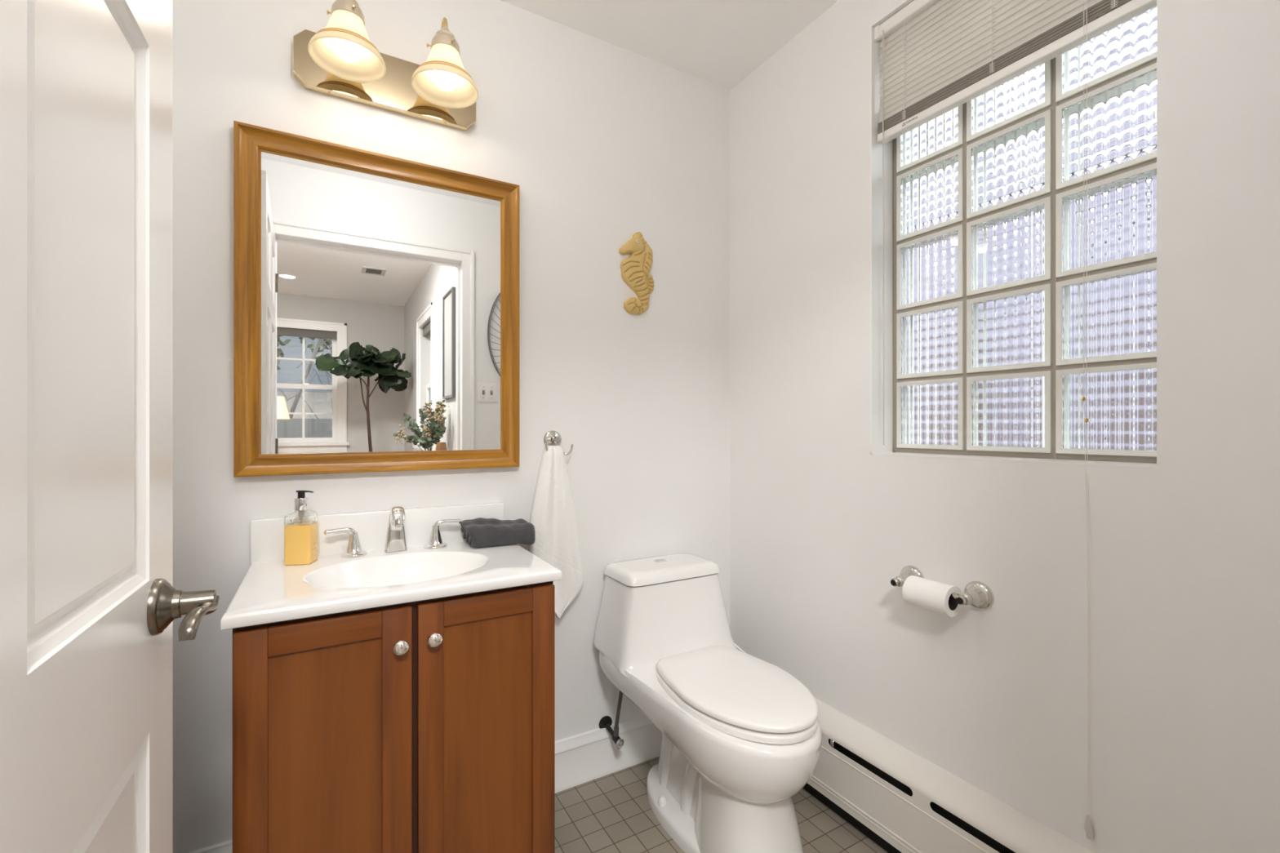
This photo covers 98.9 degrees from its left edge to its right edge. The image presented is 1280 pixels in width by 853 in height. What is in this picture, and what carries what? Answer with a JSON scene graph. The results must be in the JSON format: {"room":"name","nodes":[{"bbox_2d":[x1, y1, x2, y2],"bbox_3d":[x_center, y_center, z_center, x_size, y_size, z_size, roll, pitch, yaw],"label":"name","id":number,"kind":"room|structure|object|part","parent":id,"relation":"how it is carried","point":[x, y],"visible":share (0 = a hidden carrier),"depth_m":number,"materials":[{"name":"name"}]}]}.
{"room":"bathroom","nodes":[
{"label":"bathroom","id":0,"kind":"room"},
{"bbox_2d":[173,0,729,852],"bbox_3d":[-0.477,-0.071,1.692,1.827,2.440,0.120,0,0,-30],"label":"wall","id":1,"kind":"structure","parent":0,"point":[603,144],"depth_m":1.71,"materials":[{"name":"paint"}]},
{"bbox_2d":[233,120,519,477],"bbox_3d":[-0.673,-0.307,1.492,0.700,0.852,0.032,0,0,-30],"label":"wall mirror","id":2,"kind":"object","parent":1,"relation":"attached to","point":[376,295],"visible":1,"depth_m":1.47,"materials":[{"name":"brown wood"}]},
{"bbox_2d":[293,0,478,131],"bbox_3d":[-0.629,-0.977,1.408,0.452,0.225,0.220,0,0,-30],"label":"vanity light","id":3,"kind":"object","parent":1,"relation":"attached to","point":[340,60],"visible":1,"depth_m":1.41,"materials":[{"name":"gold metal"}]},
{"bbox_3d":[-0.710,-0.946,1.331,0.167,0.114,0.167,0,0,-30],"label":"lamp shade","id":4,"kind":"part","parent":3,"relation":"part of","materials":[{"name":"beige glass"}]},
{"bbox_3d":[-0.710,-0.941,1.331,0.062,0.096,0.062,0,0,-30],"label":"bulb","id":5,"kind":"part","parent":3,"relation":"part of","materials":[{"name":"white glass"}]},
{"bbox_3d":[-0.540,-1.005,1.491,0.044,0.168,0.119,0,0,-30],"label":"arm","id":6,"kind":"part","parent":3,"relation":"part of","materials":[{"name":"gold metal"}]},
{"bbox_3d":[-0.513,-0.946,1.445,0.167,0.114,0.167,0,0,-30],"label":"lamp shade","id":7,"kind":"part","parent":3,"relation":"part of","materials":[{"name":"beige glass"}]},
{"bbox_3d":[-0.513,-0.941,1.445,0.062,0.096,0.062,0,0,-30],"label":"bulb","id":8,"kind":"part","parent":3,"relation":"part of","materials":[{"name":"white glass"}]},
{"bbox_2d":[188,714,662,852],"bbox_3d":[-0.418,1.074,1.645,1.641,0.150,0.022,0,0,-30],"label":"baseboard","id":9,"kind":"structure","parent":1,"relation":"attached to","point":[588,756],"depth_m":1.81,"materials":[{"name":"paint"}]},
{"bbox_2d":[543,430,573,455],"bbox_3d":[-0.262,0.048,1.710,0.092,0.077,0.064,0,0,-30],"label":"robe hook","id":10,"kind":"object","parent":1,"relation":"attached to","point":[552,437],"visible":0.88,"depth_m":1.72,"materials":[{"name":"silver metal"}]},
{"bbox_3d":[-0.265,0.039,1.716,0.059,0.059,0.051,0,0,-30],"label":"rosette post","id":11,"kind":"part","parent":10,"relation":"part of","materials":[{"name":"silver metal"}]},
{"bbox_2d":[526,445,582,618],"bbox_3d":[-0.258,0.323,1.692,0.181,0.532,0.051,0,0,-30],"label":"hanging towel","id":12,"kind":"object","parent":10,"relation":"hanging from","point":[553,517],"visible":0.87,"depth_m":1.69,"materials":[{"name":"white fabric"}]},
{"bbox_2d":[599,690,623,749],"bbox_3d":[-0.090,0.902,1.786,0.048,0.251,0.108,0,0,-30],"label":"shutoff valve","id":13,"kind":"object","parent":1,"relation":"attached to","point":[606,722],"visible":0.9,"depth_m":1.76,"materials":[{"name":"metal"}]},
{"bbox_3d":[-0.064,1.010,1.750,0.027,0.035,0.020,0,0,-30],"label":"oval handle","id":14,"kind":"part","parent":13,"relation":"part of","materials":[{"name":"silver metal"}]},
{"bbox_2d":[618,231,653,315],"bbox_3d":[-0.005,-0.531,1.878,0.138,0.284,0.030,0,0,-30],"label":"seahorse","id":15,"kind":"object","parent":1,"relation":"attached to","point":[635,269],"visible":1,"depth_m":1.87,"materials":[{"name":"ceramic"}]},
{"bbox_2d":[500,0,838,90],"bbox_3d":[0.033,-1.341,1.020,2.037,0.100,1.794,0,0,-30],"label":"ceiling","id":16,"kind":"structure","parent":0,"point":[718,42],"depth_m":1.76,"materials":[{"name":"paint"}]},
{"bbox_2d":[555,756,888,852],"bbox_3d":[0.033,1.199,1.020,2.037,0.100,1.794,0,0,-30],"label":"floor","id":17,"kind":"structure","parent":0,"point":[611,813],"depth_m":1.59,"materials":[{"name":"tile"}]},
{"bbox_2d":[232,581,555,852],"bbox_3d":[-0.557,0.751,1.288,0.608,0.795,0.456,0,0,-30],"label":"vanity cabinet","id":18,"kind":"object","parent":17,"relation":"on","point":[425,726],"visible":0.98,"depth_m":1.10,"materials":[{"name":"brown wood"}]},
{"bbox_3d":[-0.595,0.705,1.047,0.294,0.679,0.020,0,0,-30],"label":"cabinet door","id":19,"kind":"part","parent":18,"relation":"part of","materials":[{"name":"brown wood"}]},
{"bbox_3d":[-0.598,0.705,1.048,0.200,0.589,0.006,0,0,-30],"label":"door panel","id":20,"kind":"part","parent":18,"relation":"part of","materials":[{"name":"brown wood"}]},
{"bbox_2d":[220,502,561,630],"bbox_3d":[-0.569,0.339,1.306,0.631,0.226,0.456,0,0,-30],"label":"sink","id":21,"kind":"object","parent":18,"relation":"in","point":[270,590],"visible":0.73,"depth_m":1.33,"materials":[{"name":"ceramic"}]},
{"bbox_2d":[284,490,317,565],"bbox_3d":[-0.823,0.241,1.331,0.058,0.176,0.054,0,0,-10],"label":"soap bottle","id":22,"kind":"object","parent":21,"relation":"on","point":[300,526],"visible":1,"depth_m":1.31,"materials":[{"name":"yellow"}]},
{"bbox_2d":[324,505,461,558],"bbox_3d":[-0.637,0.267,1.437,0.333,0.124,0.112,0,0,-30],"label":"faucet","id":23,"kind":"object","parent":21,"relation":"on","point":[395,540],"visible":1,"depth_m":1.44,"materials":[{"name":"silver metal"}]},
{"bbox_3d":[-0.760,0.269,1.391,0.076,0.029,0.019,0,0,-36],"label":"lever","id":24,"kind":"part","parent":23,"relation":"part of","materials":[{"name":"silver metal"}]},
{"bbox_3d":[-0.736,0.298,1.409,0.062,0.062,0.062,0,0,-30],"label":"handle","id":25,"kind":"part","parent":23,"relation":"part of","materials":[{"name":"silver metal"}]},
{"bbox_3d":[-0.636,0.267,1.433,0.057,0.124,0.089,0,0,-30],"label":"spout","id":26,"kind":"part","parent":23,"relation":"part of","materials":[{"name":"silver metal"}]},
{"bbox_3d":[-0.564,0.298,1.508,0.062,0.062,0.062,0,0,-30],"label":"handle","id":27,"kind":"part","parent":23,"relation":"part of","materials":[{"name":"silver metal"}]},
{"bbox_3d":[-0.537,0.270,1.521,0.075,0.029,0.019,0,0,-26],"label":"lever","id":28,"kind":"part","parent":23,"relation":"part of","materials":[{"name":"silver metal"}]},
{"bbox_2d":[460,517,535,547],"bbox_3d":[-0.403,0.297,1.562,0.196,0.075,0.131,0,0,-30],"label":"folded towel","id":29,"kind":"object","parent":21,"relation":"on","point":[480,532],"visible":1,"depth_m":1.52,"materials":[{"name":"grey fabric"}]},
{"bbox_3d":[-0.476,0.436,1.088,0.030,0.030,0.029,0,0,-30],"label":"knob","id":30,"kind":"part","parent":18,"relation":"part of","materials":[{"name":"silver metal"}]},
{"bbox_3d":[-0.420,0.433,1.120,0.030,0.030,0.029,0,0,-30],"label":"knob","id":31,"kind":"part","parent":18,"relation":"part of","materials":[{"name":"silver metal"}]},
{"bbox_3d":[-0.330,0.705,1.201,0.296,0.679,0.020,0,0,-30],"label":"cabinet door","id":32,"kind":"part","parent":18,"relation":"part of","materials":[{"name":"brown wood"}]},
{"bbox_3d":[-0.332,0.705,1.202,0.205,0.589,0.006,0,0,-30],"label":"door panel","id":33,"kind":"part","parent":18,"relation":"part of","materials":[{"name":"brown wood"}]},
{"bbox_2d":[593,552,821,852],"bbox_3d":[0.205,0.796,1.589,0.450,0.706,0.725,0,0,-30],"label":"toilet","id":34,"kind":"object","parent":17,"relation":"on","point":[741,735],"visible":1,"depth_m":1.49,"materials":[{"name":"ceramic"}]},
{"bbox_3d":[0.075,0.464,1.813,0.356,0.035,0.207,0,0,-30],"label":"tank lid","id":35,"kind":"part","parent":34,"relation":"part of","materials":[{"name":"ceramic"}]},
{"bbox_3d":[0.267,0.732,1.503,0.342,0.026,0.484,0,0,-30],"label":"seat","id":36,"kind":"part","parent":34,"relation":"part of","materials":[{"name":"plastic"}]},
{"bbox_3d":[0.269,0.706,1.500,0.340,0.022,0.480,0,0,-30],"label":"seat lid","id":37,"kind":"part","parent":34,"relation":"part of","materials":[{"name":"plastic"}]},
{"bbox_2d":[729,0,1279,852],"bbox_3d":[0.794,-0.071,1.529,0.210,2.440,1.674,0,0,-30],"label":"wall","id":38,"kind":"structure","parent":0,"point":[1184,686],"depth_m":1.18,"materials":[{"name":"paint"}]},
{"bbox_2d":[890,565,994,610],"bbox_3d":[0.728,0.399,1.353,0.080,0.067,0.237,0,0,-30],"label":"toilet paper holder","id":39,"kind":"object","parent":38,"relation":"attached to","point":[977,594],"visible":0.81,"depth_m":1.29,"materials":[{"name":"silver metal"}]},
{"bbox_3d":[0.685,0.399,1.427,0.080,0.067,0.067,0,0,-30],"label":"post","id":40,"kind":"part","parent":39,"relation":"part of","materials":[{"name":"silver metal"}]},
{"bbox_2d":[902,575,961,617],"bbox_3d":[0.716,0.412,1.344,0.072,0.072,0.108,0,0,-30],"label":"toilet roll","id":41,"kind":"object","parent":39,"relation":"hanging from","point":[925,593],"visible":0.93,"depth_m":1.32,"materials":[{"name":"paper"}]},
{"bbox_3d":[0.770,0.399,1.280,0.080,0.067,0.067,0,0,-30],"label":"post","id":42,"kind":"part","parent":39,"relation":"part of","materials":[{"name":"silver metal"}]},
{"bbox_2d":[803,697,1096,852],"bbox_3d":[0.705,1.002,1.407,0.065,0.292,1.508,0,0,-30],"label":"baseboard heater","id":43,"kind":"object","parent":38,"relation":"attached to","point":[900,799],"visible":0.79,"depth_m":1.40,"materials":[{"name":"metal"}]},
{"bbox_3d":[0.683,1.014,1.394,0.014,0.158,1.508,0,0,-30],"label":"panel","id":44,"kind":"part","parent":43,"relation":"part of","materials":[{"name":"metal"}]},
{"bbox_2d":[870,26,1156,468],"bbox_3d":[0.850,-0.531,1.313,0.092,1.215,0.618,0,0,-30],"label":"window frame","id":45,"kind":"structure","parent":38,"relation":"in","point":[877,446],"depth_m":1.57,"materials":[{"name":"paint"}]},
{"bbox_2d":[892,6,1156,463],"bbox_3d":[0.924,-0.531,1.356,0.078,1.215,0.618,0,0,-30],"label":"window","id":46,"kind":"structure","parent":38,"relation":"in","point":[988,243],"depth_m":1.28,"materials":[{"name":"glass"}]},
{"bbox_3d":[0.799,-0.834,1.511,0.010,0.165,0.165,0,0,-30],"label":"pane","id":47,"kind":"part","parent":46,"relation":"part of","materials":[{"name":"clear glass"}]},
{"bbox_3d":[0.799,-0.634,1.511,0.010,0.165,0.165,0,0,-30],"label":"pane","id":48,"kind":"part","parent":46,"relation":"part of","materials":[{"name":"clear glass"}]},
{"bbox_3d":[0.799,-0.435,1.511,0.010,0.165,0.165,0,0,-30],"label":"pane","id":49,"kind":"part","parent":46,"relation":"part of","materials":[{"name":"clear glass"}]},
{"bbox_3d":[0.799,-0.235,1.511,0.010,0.165,0.165,0,0,-30],"label":"pane","id":50,"kind":"part","parent":46,"relation":"part of","materials":[{"name":"clear glass"}]},
{"bbox_3d":[0.799,-0.036,1.511,0.010,0.165,0.165,0,0,-30],"label":"pane","id":51,"kind":"part","parent":46,"relation":"part of","materials":[{"name":"clear glass"}]},
{"bbox_3d":[0.899,-0.834,1.339,0.010,0.165,0.165,0,0,-30],"label":"pane","id":52,"kind":"part","parent":46,"relation":"part of","materials":[{"name":"clear glass"}]},
{"bbox_3d":[0.899,-0.634,1.339,0.010,0.165,0.165,0,0,-30],"label":"pane","id":53,"kind":"part","parent":46,"relation":"part of","materials":[{"name":"clear glass"}]},
{"bbox_3d":[0.899,-0.435,1.339,0.010,0.165,0.165,0,0,-30],"label":"pane","id":54,"kind":"part","parent":46,"relation":"part of","materials":[{"name":"clear glass"}]},
{"bbox_3d":[0.899,-0.235,1.339,0.010,0.165,0.165,0,0,-30],"label":"pane","id":55,"kind":"part","parent":46,"relation":"part of","materials":[{"name":"clear glass"}]},
{"bbox_3d":[0.899,-0.036,1.339,0.010,0.165,0.165,0,0,-30],"label":"pane","id":56,"kind":"part","parent":46,"relation":"part of","materials":[{"name":"clear glass"}]},
{"bbox_2d":[874,0,1156,840],"bbox_3d":[0.822,-0.154,1.298,0.060,1.967,0.608,0,0,-30],"label":"window blind","id":57,"kind":"object","parent":46,"relation":"attached to","point":[937,56],"visible":1,"depth_m":1.34,"materials":[{"name":"plastic"}]},
{"bbox_3d":[0.726,-0.968,1.488,0.029,0.270,0.011,0,0,-30],"label":"ladder cord","id":58,"kind":"part","parent":57,"relation":"part of","materials":[{"name":"white fabric"}]},
{"bbox_3d":[0.834,-1.120,1.303,0.034,0.034,0.604,0,0,-30],"label":"head rail","id":59,"kind":"part","parent":57,"relation":"part of","materials":[{"name":"plastic"}]},
{"bbox_3d":[0.839,-0.968,1.293,0.029,0.270,0.011,0,0,-30],"label":"ladder cord","id":60,"kind":"part","parent":57,"relation":"part of","materials":[{"name":"white fabric"}]},
{"bbox_3d":[0.834,-0.821,1.303,0.027,0.024,0.600,0,0,-30],"label":"rail","id":61,"kind":"part","parent":57,"relation":"part of","materials":[{"name":"plastic"}]},
{"bbox_3d":[0.910,-0.162,1.117,0.002,1.902,0.021,0,0,18],"label":"lift cord","id":62,"kind":"part","parent":57,"relation":"part of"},
{"bbox_3d":[0.911,-0.157,1.113,0.002,1.912,0.021,0,0,23],"label":"lift cord","id":63,"kind":"part","parent":57,"relation":"part of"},
{"bbox_3d":[0.954,-0.968,1.094,0.029,0.270,0.011,0,0,-30],"label":"ladder cord","id":64,"kind":"part","parent":57,"relation":"part of","materials":[{"name":"white fabric"}]},
{"bbox_3d":[0.999,-0.834,1.166,0.010,0.165,0.165,0,0,-30],"label":"pane","id":65,"kind":"part","parent":46,"relation":"part of","materials":[{"name":"clear glass"}]},
{"bbox_3d":[0.999,-0.634,1.166,0.010,0.165,0.165,0,0,-30],"label":"pane","id":66,"kind":"part","parent":46,"relation":"part of","materials":[{"name":"clear glass"}]},
{"bbox_3d":[0.999,-0.435,1.166,0.010,0.165,0.165,0,0,-30],"label":"pane","id":67,"kind":"part","parent":46,"relation":"part of","materials":[{"name":"clear glass"}]},
{"bbox_3d":[0.999,-0.235,1.166,0.010,0.165,0.165,0,0,-30],"label":"pane","id":68,"kind":"part","parent":46,"relation":"part of","materials":[{"name":"clear glass"}]},
{"bbox_3d":[0.999,-0.036,1.166,0.010,0.165,0.165,0,0,-30],"label":"pane","id":69,"kind":"part","parent":46,"relation":"part of","materials":[{"name":"clear glass"}]},
{"bbox_3d":[1.054,-0.036,1.198,0.010,0.188,0.188,0,0,-30],"label":"pane","id":70,"kind":"part","parent":46,"relation":"part of","materials":[{"name":"clear glass"}]},
{"bbox_3d":[-0.345,-0.071,-0.165,3.877,2.440,0.120,0,0,-30],"label":"wall","id":71,"kind":"structure","parent":0,"visible":0},
{"bbox_2d":[0,0,219,852],"bbox_3d":[-0.427,0.120,0.348,0.161,2.042,0.871,0,0,-30],"label":"door","id":72,"kind":"structure","parent":71,"relation":"in","point":[90,603],"depth_m":0.50,"materials":[{"name":"paint"}]},
{"bbox_3d":[-0.529,-0.135,0.516,0.035,0.632,0.282,0,0,-28],"label":"panel","id":73,"kind":"part","parent":72,"relation":"part of","materials":[{"name":"paint"}]},
{"bbox_3d":[-0.529,0.655,0.516,0.035,0.588,0.282,0,0,-28],"label":"panel","id":74,"kind":"part","parent":72,"relation":"part of","materials":[{"name":"paint"}]},
{"bbox_3d":[-0.581,0.219,0.675,0.028,0.067,0.067,0,0,-30],"label":"handle","id":75,"kind":"part","parent":72,"relation":"part of","materials":[{"name":"grey metal"}]},
{"bbox_3d":[-0.525,0.226,0.654,0.024,0.028,0.100,0,0,-28],"label":"lever","id":76,"kind":"part","parent":72,"relation":"part of","materials":[{"name":"grey metal"}]}
]}

